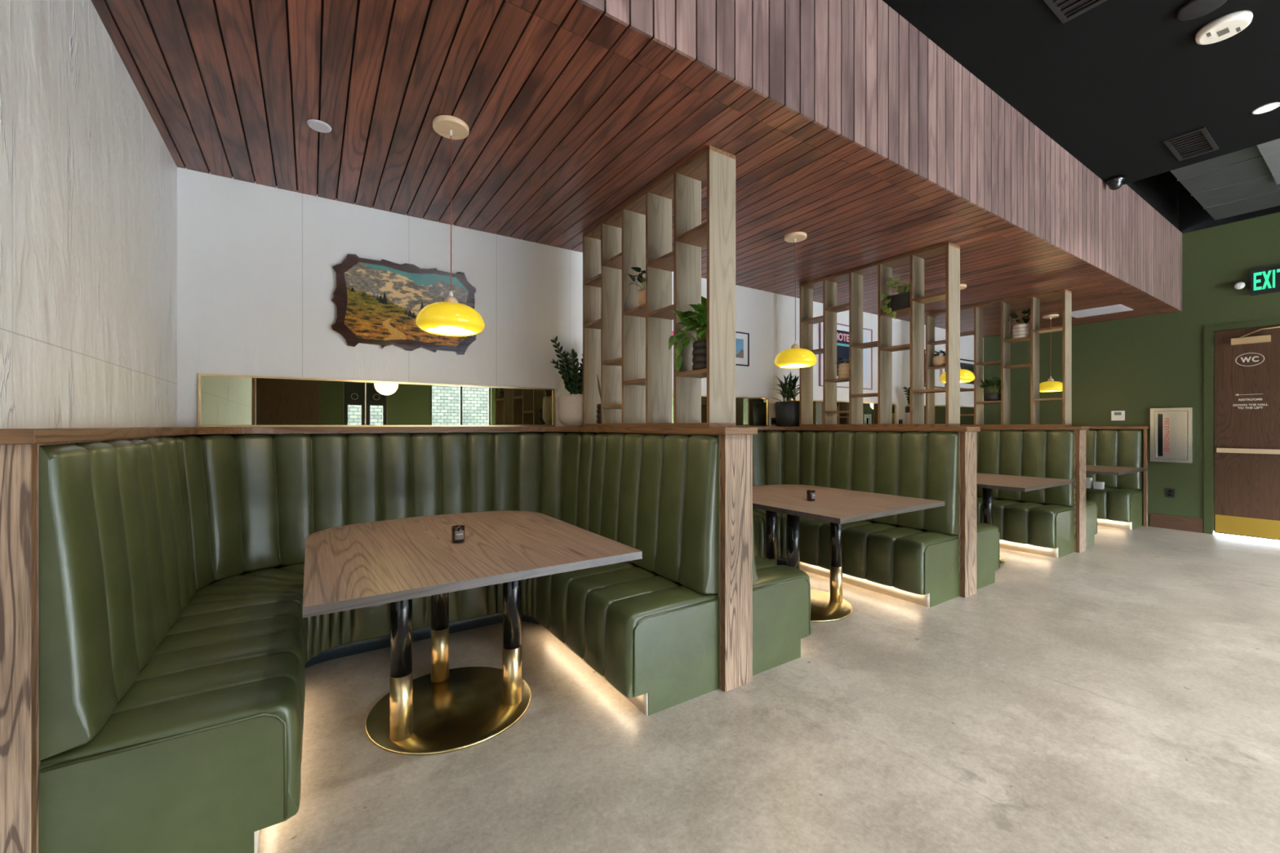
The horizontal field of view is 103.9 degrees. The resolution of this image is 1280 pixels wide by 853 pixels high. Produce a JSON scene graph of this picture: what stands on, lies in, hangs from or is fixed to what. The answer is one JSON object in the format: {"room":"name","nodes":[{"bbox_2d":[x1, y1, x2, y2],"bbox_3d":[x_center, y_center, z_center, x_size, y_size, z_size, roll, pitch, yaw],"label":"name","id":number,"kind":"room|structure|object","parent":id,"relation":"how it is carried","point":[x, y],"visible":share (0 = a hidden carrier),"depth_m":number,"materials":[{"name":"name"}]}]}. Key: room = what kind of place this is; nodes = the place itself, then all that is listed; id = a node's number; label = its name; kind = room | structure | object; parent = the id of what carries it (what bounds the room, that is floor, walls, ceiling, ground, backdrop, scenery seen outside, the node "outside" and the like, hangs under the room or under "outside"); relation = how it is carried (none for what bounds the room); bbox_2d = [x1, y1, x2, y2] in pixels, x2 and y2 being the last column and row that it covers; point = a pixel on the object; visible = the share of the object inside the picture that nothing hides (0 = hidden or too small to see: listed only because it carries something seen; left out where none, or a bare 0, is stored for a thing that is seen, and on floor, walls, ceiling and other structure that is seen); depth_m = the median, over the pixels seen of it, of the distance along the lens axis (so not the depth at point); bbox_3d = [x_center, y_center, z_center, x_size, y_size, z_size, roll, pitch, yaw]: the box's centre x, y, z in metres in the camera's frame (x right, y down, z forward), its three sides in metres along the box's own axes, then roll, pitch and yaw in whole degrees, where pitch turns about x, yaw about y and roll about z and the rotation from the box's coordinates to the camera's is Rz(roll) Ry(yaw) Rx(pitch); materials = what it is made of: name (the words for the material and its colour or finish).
{"room":"restaurant","nodes":[
{"label":"restaurant","id":0,"kind":"room"},
{"bbox_2d":[0,0,177,428],"bbox_3d":[-1.399,-0.504,0.915,0.150,3.508,4.067,0,0,-33],"label":"wall","id":1,"kind":"structure","parent":0,"point":[88,177],"depth_m":1.53,"materials":[{"name":"beige wood"}]},
{"bbox_2d":[177,166,983,435],"bbox_3d":[1.393,-0.111,5.272,9.602,2.722,0.150,0,0,-33],"label":"wall","id":2,"kind":"structure","parent":0,"point":[256,277],"depth_m":3.13,"materials":[{"name":"white paint"}]},
{"bbox_2d":[198,373,554,426],"bbox_3d":[-1.516,-0.138,3.258,2.054,0.288,0.021,0,0,-33],"label":"wall mirror","id":3,"kind":"object","parent":2,"relation":"attached to","point":[224,400],"visible":0.97,"depth_m":3.11,"materials":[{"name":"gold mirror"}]},
{"bbox_2d":[161,426,602,435],"bbox_3d":[-1.323,0.025,3.000,2.167,0.035,0.666,0,0,-33],"label":"wall ledge","id":4,"kind":"object","parent":2,"relation":"attached to","point":[172,431],"visible":0.99,"depth_m":3.06,"materials":[{"name":"brown wood"}]},
{"bbox_2d":[331,253,475,355],"bbox_3d":[-1.504,-0.770,3.260,0.857,0.569,0.032,0,0,-33],"label":"framed picture","id":5,"kind":"object","parent":2,"relation":"attached to","point":[379,303],"visible":0.88,"depth_m":3.19,"materials":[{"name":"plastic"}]},
{"bbox_2d":[671,320,673,368],"bbox_3d":[0.142,-0.780,4.346,0.410,0.540,0.024,0,0,-33],"label":"framed picture","id":6,"kind":"object","parent":2,"relation":"attached to","point":[672,320],"visible":0.02,"depth_m":4.44,"materials":[{"name":"white plastic"}]},
{"bbox_2d":[701,395,706,422],"bbox_3d":[0.586,-0.156,4.639,0.059,0.250,0.021,0,0,-33],"label":"wall mirror","id":7,"kind":"object","parent":2,"relation":"attached to","point":[704,397],"depth_m":4.64,"materials":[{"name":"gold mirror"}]},
{"bbox_2d":[735,331,749,366],"bbox_3d":[0.856,-0.750,4.815,0.518,0.325,0.024,0,0,-33],"label":"framed picture","id":8,"kind":"object","parent":2,"relation":"attached to","point":[742,339],"visible":0.48,"depth_m":4.91,"materials":[{"name":"white paper"}]},
{"bbox_2d":[735,338,743,358],"bbox_3d":[0.853,-0.755,4.810,0.388,0.185,0.002,0,0,-33],"label":"photo","id":9,"kind":"object","parent":8,"relation":"attached to","point":[739,342],"depth_m":4.89},
{"bbox_2d":[735,396,768,426],"bbox_3d":[1.113,-0.142,4.985,0.455,0.281,0.021,0,0,-33],"label":"wall mirror","id":10,"kind":"object","parent":2,"relation":"attached to","point":[752,411],"depth_m":4.99,"materials":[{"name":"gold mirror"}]},
{"bbox_2d":[771,417,776,424],"bbox_3d":[1.381,-0.047,5.166,0.072,0.070,0.014,0,0,-33],"label":"wall outlet","id":11,"kind":"object","parent":2,"relation":"attached to","point":[773,420],"visible":0.93,"depth_m":5.16,"materials":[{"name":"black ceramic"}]},
{"bbox_2d":[757,426,826,430],"bbox_3d":[0.638,0.025,4.288,2.167,0.035,0.666,0,0,-33],"label":"wall ledge","id":12,"kind":"object","parent":2,"relation":"attached to","point":[766,428],"visible":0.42,"depth_m":4.88,"materials":[{"name":"brown wood"}]},
{"bbox_2d":[813,400,822,424],"bbox_3d":[1.959,-0.150,5.540,0.155,0.262,0.021,0,0,-33],"label":"wall mirror","id":13,"kind":"object","parent":2,"relation":"attached to","point":[817,404],"depth_m":5.54,"materials":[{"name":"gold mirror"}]},
{"bbox_2d":[836,400,848,424],"bbox_3d":[2.333,-0.151,5.787,0.215,0.262,0.021,0,0,-33],"label":"wall mirror","id":14,"kind":"object","parent":2,"relation":"attached to","point":[842,418],"depth_m":5.79,"materials":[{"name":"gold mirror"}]},
{"bbox_2d":[818,322,872,389],"bbox_3d":[2.407,-0.805,5.833,0.992,0.730,0.024,0,0,-33],"label":"framed picture","id":15,"kind":"object","parent":2,"relation":"attached to","point":[842,331],"visible":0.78,"depth_m":5.82,"materials":[{"name":"white paper"}]},
{"bbox_2d":[836,329,866,381],"bbox_3d":[2.427,-0.819,5.843,0.748,0.557,0.004,0,0,-33],"label":"photo","id":16,"kind":"object","parent":15,"relation":"attached to","point":[842,335],"depth_m":5.81},
{"bbox_2d":[862,402,877,424],"bbox_3d":[2.785,-0.151,6.083,0.288,0.261,0.021,0,0,-33],"label":"wall mirror","id":17,"kind":"object","parent":2,"relation":"attached to","point":[869,412],"depth_m":6.09,"materials":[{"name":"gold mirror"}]},
{"bbox_2d":[892,403,896,423],"bbox_3d":[3.221,-0.157,6.370,0.074,0.249,0.021,0,0,-33],"label":"wall mirror","id":18,"kind":"object","parent":2,"relation":"attached to","point":[894,406],"depth_m":6.38,"materials":[{"name":"gold metal"}]},
{"bbox_2d":[924,404,925,423],"bbox_3d":[3.841,-0.156,6.777,0.021,0.243,0.021,0,0,-33],"label":"wall mirror","id":19,"kind":"object","parent":2,"relation":"attached to","point":[924,405],"depth_m":6.78,"materials":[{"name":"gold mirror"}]},
{"bbox_2d":[924,349,945,388],"bbox_3d":[4.075,-0.780,6.929,0.580,0.500,0.024,0,0,-33],"label":"framed picture","id":20,"kind":"object","parent":2,"relation":"attached to","point":[938,384],"visible":0.38,"depth_m":6.97,"materials":[{"name":"white paper"}]},
{"bbox_2d":[934,405,945,423],"bbox_3d":[4.179,-0.157,6.999,0.269,0.242,0.021,0,0,-33],"label":"wall mirror","id":21,"kind":"object","parent":2,"relation":"attached to","point":[940,414],"depth_m":7.01,"materials":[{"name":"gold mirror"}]},
{"bbox_2d":[960,358,973,389],"bbox_3d":[4.813,-0.757,7.414,0.626,0.445,0.024,0,0,-33],"label":"framed picture","id":22,"kind":"object","parent":2,"relation":"attached to","point":[965,364],"visible":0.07,"depth_m":7.45,"materials":[{"name":"white paper"}]},
{"bbox_2d":[960,406,973,424],"bbox_3d":[4.837,-0.154,7.431,0.405,0.256,0.021,0,0,-33],"label":"wall mirror","id":23,"kind":"object","parent":2,"relation":"attached to","point":[963,410],"depth_m":7.44,"materials":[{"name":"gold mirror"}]},
{"bbox_2d":[91,0,1179,337],"bbox_3d":[2.015,-1.397,4.326,9.302,0.050,2.115,0,0,-33],"label":"ceiling","id":24,"kind":"structure","parent":0,"point":[571,113],"depth_m":2.38,"materials":[{"name":"brown wood"}]},
{"bbox_2d":[306,119,331,133],"bbox_3d":[-1.465,-1.368,2.291,0.096,0.008,0.096,0,0,-33],"label":"ceiling speaker","id":25,"kind":"object","parent":24,"relation":"attached to","point":[319,126],"visible":1,"depth_m":2.28},
{"bbox_2d":[415,115,484,336],"bbox_3d":[-0.862,-0.900,2.287,0.296,0.944,0.296,0,0,-33],"label":"pendant lamp","id":26,"kind":"object","parent":24,"relation":"hanging from","point":[450,317],"visible":1,"depth_m":2.22,"materials":[{"name":"yellow metal"}]},
{"bbox_2d":[426,327,475,334],"bbox_3d":[-0.862,-0.434,2.287,0.224,0.003,0.224,0,0,-33],"label":"diffuser","id":27,"kind":"object","parent":26,"relation":"attached to","point":[437,331],"depth_m":2.29,"materials":[{"name":"white plastic"}]},
{"bbox_2d":[773,231,817,368],"bbox_3d":[1.120,-0.900,3.613,0.296,0.944,0.296,0,0,-33],"label":"pendant lamp","id":28,"kind":"object","parent":24,"relation":"hanging from","point":[795,357],"visible":1,"depth_m":3.54,"materials":[{"name":"yellow metal"}]},
{"bbox_2d":[782,364,809,367],"bbox_3d":[1.120,-0.434,3.613,0.224,0.003,0.224,0,0,-33],"label":"diffuser","id":29,"kind":"object","parent":28,"relation":"attached to","point":[783,366],"depth_m":3.63,"materials":[{"name":"white plastic"}]},
{"bbox_2d":[577,0,1182,311],"bbox_3d":[2.588,-1.837,3.453,9.302,0.935,0.030,0,0,-33],"label":"ceiling bulkhead","id":30,"kind":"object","parent":24,"relation":"attached to","point":[864,73],"depth_m":2.70,"materials":[{"name":"brown wood"}]},
{"bbox_2d":[939,284,975,382],"bbox_3d":[3.114,-0.900,4.923,0.296,0.944,0.296,0,0,-33],"label":"pendant lamp","id":31,"kind":"object","parent":24,"relation":"hanging from","point":[966,375],"visible":0.45,"depth_m":4.81,"materials":[{"name":"yellow metal"}]},
{"bbox_2d":[1040,314,1062,391],"bbox_3d":[5.107,-0.900,6.232,0.296,0.944,0.296,0,0,-33],"label":"pendant lamp","id":32,"kind":"object","parent":24,"relation":"hanging from","point":[1050,385],"visible":0.81,"depth_m":6.16,"materials":[{"name":"yellow metal"}]},
{"bbox_2d":[1062,304,1133,318],"bbox_3d":[5.474,-1.369,6.001,0.500,0.006,0.520,0,0,-33],"label":"access panel","id":33,"kind":"object","parent":24,"relation":"attached to","point":[1117,308],"visible":0.93,"depth_m":5.99,"materials":[{"name":"white metal"}]},
{"bbox_2d":[258,525,1279,852],"bbox_3d":[2.511,1.300,0.194,13.410,0.100,9.967,0,0,-33],"label":"floor","id":34,"kind":"structure","parent":0,"point":[1121,694],"depth_m":2.00,"materials":[{"name":"concrete"}]},
{"bbox_2d":[0,426,189,852],"bbox_3d":[-1.921,0.628,1.904,0.062,1.243,1.838,0,0,-33],"label":"wall","id":35,"kind":"structure","parent":34,"relation":"on","point":[20,448],"depth_m":1.15,"materials":[{"name":"brown wood"}]},
{"bbox_2d":[39,431,719,852],"bbox_3d":[-1.014,0.647,2.530,2.167,1.205,1.778,0,0,-33],"label":"bench","id":36,"kind":"object","parent":34,"relation":"on","point":[177,646],"visible":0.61,"depth_m":2.15,"materials":[{"name":"green leather"}]},
{"bbox_2d":[302,510,642,755],"bbox_3d":[-0.801,0.869,2.184,1.096,0.762,1.280,0,0,-33],"label":"dining table","id":37,"kind":"object","parent":34,"relation":"on","point":[395,562],"visible":1,"depth_m":2.02,"materials":[{"name":"brown wood"}]},
{"bbox_2d":[451,524,464,542],"bbox_3d":[-0.764,0.455,2.106,0.052,0.066,0.053,0,0,-33],"label":"candle holder","id":38,"kind":"object","parent":37,"relation":"on","point":[457,531],"visible":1,"depth_m":2.09,"materials":[{"name":"brown glass"}]},
{"bbox_2d":[567,426,757,692],"bbox_3d":[-0.019,0.628,3.153,0.216,1.243,1.838,0,0,-33],"label":"wall","id":39,"kind":"structure","parent":34,"relation":"on","point":[735,443],"depth_m":2.39,"materials":[{"name":"brown wood"}]},
{"bbox_2d":[550,335,582,426],"bbox_3d":[-0.493,-0.330,3.720,0.321,0.673,0.360,0,0,4],"label":"potted plant","id":40,"kind":"object","parent":39,"relation":"on","point":[570,406],"visible":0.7,"depth_m":3.67,"materials":[{"name":"green plant"}]},
{"bbox_2d":[582,145,735,426],"bbox_3d":[0.038,-0.682,3.065,0.176,1.378,1.364,0,0,-33],"label":"screen","id":41,"kind":"object","parent":39,"relation":"on","point":[625,342],"visible":0.95,"depth_m":2.92,"materials":[{"name":"grey wood"}]},
{"bbox_2d":[596,373,600,423],"bbox_3d":[-0.241,-0.190,3.459,0.118,0.350,0.116,0,0,-15],"label":"potted plant","id":42,"kind":"object","parent":41,"relation":"on","point":[598,406],"visible":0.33,"depth_m":3.42,"materials":[{"name":"green plant"}]},
{"bbox_2d":[626,266,645,305],"bbox_3d":[0.019,-0.828,3.026,0.255,0.233,0.179,0,0,-33],"label":"potted plant","id":43,"kind":"object","parent":41,"relation":"on","point":[642,293],"visible":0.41,"depth_m":2.97,"materials":[{"name":"green plant"}]},
{"bbox_2d":[668,296,706,373],"bbox_3d":[0.288,-0.466,2.616,0.339,0.381,0.295,0,0,-33],"label":"potted plant","id":44,"kind":"object","parent":41,"relation":"on","point":[698,318],"visible":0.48,"depth_m":2.54,"materials":[{"name":"green plant"}]},
{"bbox_2d":[752,484,944,622],"bbox_3d":[1.160,0.869,3.472,1.096,0.762,1.280,0,0,-33],"label":"dining table","id":45,"kind":"object","parent":34,"relation":"on","point":[837,507],"visible":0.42,"depth_m":3.29,"materials":[{"name":"brown wood"}]},
{"bbox_2d":[806,489,815,501],"bbox_3d":[1.118,0.455,3.276,0.052,0.066,0.053,0,0,-33],"label":"candle holder","id":46,"kind":"object","parent":45,"relation":"on","point":[811,494],"visible":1,"depth_m":3.25,"materials":[{"name":"brown glass"}]},
{"bbox_2d":[752,430,959,675],"bbox_3d":[0.947,0.647,3.818,2.167,1.205,1.778,0,0,-33],"label":"bench","id":47,"kind":"object","parent":34,"relation":"on","point":[913,557],"visible":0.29,"depth_m":3.79,"materials":[{"name":"green leather"}]},
{"bbox_2d":[789,426,980,597],"bbox_3d":[1.941,0.628,4.441,0.216,1.243,1.838,0,0,-33],"label":"wall","id":48,"kind":"structure","parent":34,"relation":"on","point":[966,535],"depth_m":3.67,"materials":[{"name":"brown wood"}]},
{"bbox_2d":[771,372,799,426],"bbox_3d":[1.523,-0.275,5.026,0.390,0.564,0.365,0,0,-33],"label":"potted plant","id":49,"kind":"object","parent":48,"relation":"on","point":[787,413],"visible":0.91,"depth_m":4.97,"materials":[{"name":"green plant"}]},
{"bbox_2d":[799,241,959,426],"bbox_3d":[1.999,-0.682,4.353,0.176,1.378,1.364,0,0,-33],"label":"screen","id":50,"kind":"object","parent":48,"relation":"on","point":[951,295],"visible":0.96,"depth_m":4.22,"materials":[{"name":"brown wood"}]},
{"bbox_2d":[834,357,848,377],"bbox_3d":[1.859,-0.531,4.553,0.246,0.206,0.178,0,0,-33],"label":"potted plant","id":51,"kind":"object","parent":50,"relation":"on","point":[843,370],"visible":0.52,"depth_m":4.50,"materials":[{"name":"green plant"}]},
{"bbox_2d":[880,277,910,319],"bbox_3d":[2.146,-1.049,4.122,0.279,0.371,0.209,0,0,-33],"label":"potted plant","id":52,"kind":"object","parent":50,"relation":"on","point":[901,300],"visible":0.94,"depth_m":4.09,"materials":[{"name":"green plant"}]},
{"bbox_2d":[960,426,1088,552],"bbox_3d":[3.902,0.628,5.729,0.216,1.243,1.838,0,0,-33],"label":"wall","id":53,"kind":"structure","parent":34,"relation":"on","point":[1079,507],"depth_m":4.96,"materials":[{"name":"brown wood"}]},
{"bbox_2d":[902,386,910,423],"bbox_3d":[3.416,-0.248,6.307,0.285,0.510,0.234,0,0,-33],"label":"potted plant","id":54,"kind":"object","parent":53,"relation":"on","point":[907,408],"visible":0.31,"depth_m":6.30,"materials":[{"name":"green plant"}]},
{"bbox_2d":[925,288,1071,426],"bbox_3d":[3.960,-0.682,5.641,0.176,1.378,1.364,0,0,-33],"label":"screen","id":55,"kind":"object","parent":53,"relation":"on","point":[1035,331],"visible":0.85,"depth_m":5.48,"materials":[{"name":"brown wood"}]},
{"bbox_2d":[932,350,945,366],"bbox_3d":[3.647,-0.821,6.090,0.205,0.202,0.170,0,0,-33],"label":"potted plant","id":56,"kind":"object","parent":55,"relation":"on","point":[938,360],"visible":0.84,"depth_m":6.04,"materials":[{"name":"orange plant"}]},
{"bbox_2d":[979,377,1000,400],"bbox_3d":[3.945,-0.408,5.628,0.317,0.262,0.224,0,0,-33],"label":"potted plant","id":57,"kind":"object","parent":55,"relation":"on","point":[987,397],"visible":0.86,"depth_m":5.59,"materials":[{"name":"green plant"}]},
{"bbox_2d":[1008,308,1030,338],"bbox_3d":[4.106,-1.104,5.408,0.201,0.328,0.294,0,0,41],"label":"potted plant","id":58,"kind":"object","parent":55,"relation":"on","point":[1020,330],"visible":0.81,"depth_m":5.35,"materials":[{"name":"green plant"}]},
{"bbox_2d":[976,430,1074,589],"bbox_3d":[2.908,0.647,5.106,2.167,1.205,1.778,0,0,-33],"label":"bench","id":59,"kind":"object","parent":34,"relation":"on","point":[1031,526],"visible":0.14,"depth_m":5.01,"materials":[{"name":"green leather"}]},
{"bbox_2d":[976,472,1075,564],"bbox_3d":[3.121,0.869,4.760,1.096,0.762,1.280,0,0,-33],"label":"dining table","id":60,"kind":"object","parent":34,"relation":"on","point":[987,482],"visible":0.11,"depth_m":4.48,"materials":[{"name":"brown wood"}]},
{"bbox_2d":[1075,426,1149,526],"bbox_3d":[5.800,0.628,6.976,0.063,1.243,1.838,0,0,-33],"label":"wall","id":61,"kind":"structure","parent":34,"relation":"on","point":[1145,428],"depth_m":6.23,"materials":[{"name":"brown wood"}]},
{"bbox_2d":[1085,429,1142,547],"bbox_3d":[4.869,0.647,6.394,2.167,1.205,1.778,0,0,-33],"label":"bench","id":62,"kind":"object","parent":34,"relation":"on","point":[1111,506],"visible":0.1,"depth_m":6.25,"materials":[{"name":"green leather"}]},
{"bbox_2d":[1085,477,1092,488],"bbox_3d":[5.675,0.723,6.360,0.079,0.130,0.079,0,0,-33],"label":"box","id":63,"kind":"object","parent":62,"relation":"on","point":[1088,480],"visible":0.64,"depth_m":6.33,"materials":[{"name":"plastic"}]},
{"bbox_2d":[1093,481,1104,488],"bbox_3d":[5.744,0.746,6.274,0.087,0.085,0.087,0,0,-33],"label":"box","id":64,"kind":"object","parent":62,"relation":"on","point":[1096,485],"visible":1,"depth_m":6.25,"materials":[{"name":"plastic"}]},
{"bbox_2d":[1085,464,1147,475],"bbox_3d":[5.082,0.869,6.048,1.096,0.762,1.280,0,0,-33],"label":"dining table","id":65,"kind":"object","parent":34,"relation":"on","point":[1093,469],"visible":0.02,"depth_m":5.57,"materials":[{"name":"brown wood"}]},
{"bbox_2d":[882,0,1279,185],"bbox_3d":[3.003,-2.208,-0.737,13.210,0.100,7.470,0,0,-33],"label":"ceiling","id":66,"kind":"structure","parent":0,"point":[1108,84],"depth_m":3.04,"materials":[{"name":"black paint"}]},
{"bbox_2d":[1043,0,1106,23],"bbox_3d":[2.102,-2.151,2.446,0.510,0.014,0.210,0,0,-33],"label":"ceiling vent","id":67,"kind":"object","parent":66,"relation":"in","point":[1065,11],"visible":1,"depth_m":2.57,"materials":[{"name":"grey metal"}]},
{"bbox_2d":[1106,174,1125,190],"bbox_3d":[4.143,-2.107,4.367,0.124,0.102,0.124,0,0,-33],"label":"dome camera","id":68,"kind":"object","parent":66,"relation":"attached to","point":[1113,183],"visible":1,"depth_m":4.33,"materials":[{"name":"black plastic"}]},
{"bbox_2d":[1163,126,1218,160],"bbox_3d":[4.217,-2.151,3.835,0.510,0.014,0.210,0,0,-33],"label":"ceiling vent","id":69,"kind":"object","parent":66,"relation":"in","point":[1198,141],"visible":1,"depth_m":3.83,"materials":[{"name":"grey metal"}]},
{"bbox_2d":[1177,0,1226,20],"bbox_3d":[2.869,-2.145,2.554,0.180,0.026,0.180,0,0,-33],"label":"ceiling speaker","id":70,"kind":"object","parent":66,"relation":"attached to","point":[1191,9],"visible":1,"depth_m":2.56},
{"bbox_2d":[1195,9,1253,44],"bbox_3d":[3.143,-2.139,2.701,0.204,0.037,0.204,0,0,-33],"label":"ceiling device","id":71,"kind":"object","parent":66,"relation":"attached to","point":[1226,26],"visible":1,"depth_m":2.67,"materials":[{"name":"white plastic"}]},
{"bbox_2d":[1252,102,1279,114],"bbox_3d":[4.253,-2.155,3.404,0.124,0.006,0.124,0,0,-33],"label":"recessed light","id":72,"kind":"object","parent":66,"relation":"in","point":[1267,108],"visible":1,"depth_m":3.40,"materials":[{"name":"white plastic"}]},
{"bbox_2d":[983,212,1279,533],"bbox_3d":[7.969,-0.524,3.869,0.150,3.548,9.717,0,0,-33],"label":"wall","id":73,"kind":"structure","parent":0,"point":[1134,366],"depth_m":6.12,"materials":[{"name":"green paint"}]},
{"bbox_2d":[1111,410,1124,420],"bbox_3d":[6.162,-0.130,6.461,0.023,0.124,0.126,0,0,-33],"label":"thermostat","id":74,"kind":"object","parent":73,"relation":"attached to","point":[1115,415],"visible":1,"depth_m":6.45,"materials":[{"name":"white plastic"}]},
{"bbox_2d":[1165,488,1174,497],"bbox_3d":[6.424,0.812,6.073,0.011,0.105,0.074,0,0,-33],"label":"wall outlet","id":75,"kind":"object","parent":73,"relation":"attached to","point":[1170,492],"visible":1,"depth_m":6.07,"materials":[{"name":"black plastic"}]},
{"bbox_2d":[1150,407,1193,462],"bbox_3d":[6.408,0.113,6.050,0.064,0.655,0.354,0,0,-33],"label":"fire extinguisher cabinet","id":76,"kind":"object","parent":73,"relation":"attached to","point":[1171,433],"visible":1,"depth_m":6.04,"materials":[{"name":"metal"}]},
{"bbox_2d":[1150,513,1203,533],"bbox_3d":[6.450,1.167,6.032,0.015,0.165,0.440,0,0,-33],"label":"baseboard","id":77,"kind":"structure","parent":73,"relation":"attached to","point":[1161,521],"depth_m":6.02,"materials":[{"name":"brown wood"}]},
{"bbox_2d":[1204,318,1279,540],"bbox_3d":[6.899,0.050,5.426,0.130,2.400,1.054,0,0,-33],"label":"door","id":78,"kind":"structure","parent":73,"relation":"in","point":[1242,361],"depth_m":5.62,"materials":[{"name":"brown wood"}]},
{"bbox_2d":[1234,281,1249,288],"bbox_3d":[6.706,-1.565,5.581,0.082,0.080,0.115,0,0,-33],"label":"lamp","id":79,"kind":"object","parent":73,"relation":"attached to","point":[1240,285],"visible":1,"depth_m":5.57,"materials":[{"name":"white plastic"}]},
{"bbox_2d":[1249,265,1279,295],"bbox_3d":[6.851,-1.577,5.377,0.063,0.275,0.385,0,0,-33],"label":"exit sign","id":80,"kind":"object","parent":73,"relation":"attached to","point":[1264,280],"visible":1,"depth_m":5.43,"materials":[{"name":"green"}]},
{"bbox_2d":[1125,171,1279,233],"bbox_3d":[5.968,-2.704,4.429,2.880,0.892,2.250,0,0,-33],"label":"ceiling","id":81,"kind":"structure","parent":0,"point":[1162,192],"depth_m":5.78,"materials":[{"name":"black paint"}]},
{"bbox_2d":[1169,138,1279,220],"bbox_3d":[5.758,-2.540,4.659,2.240,0.540,0.865,0,0,-33],"label":"air duct","id":82,"kind":"object","parent":81,"relation":"attached to","point":[1246,180],"visible":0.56,"depth_m":4.71,"materials":[{"name":"grey metal"}]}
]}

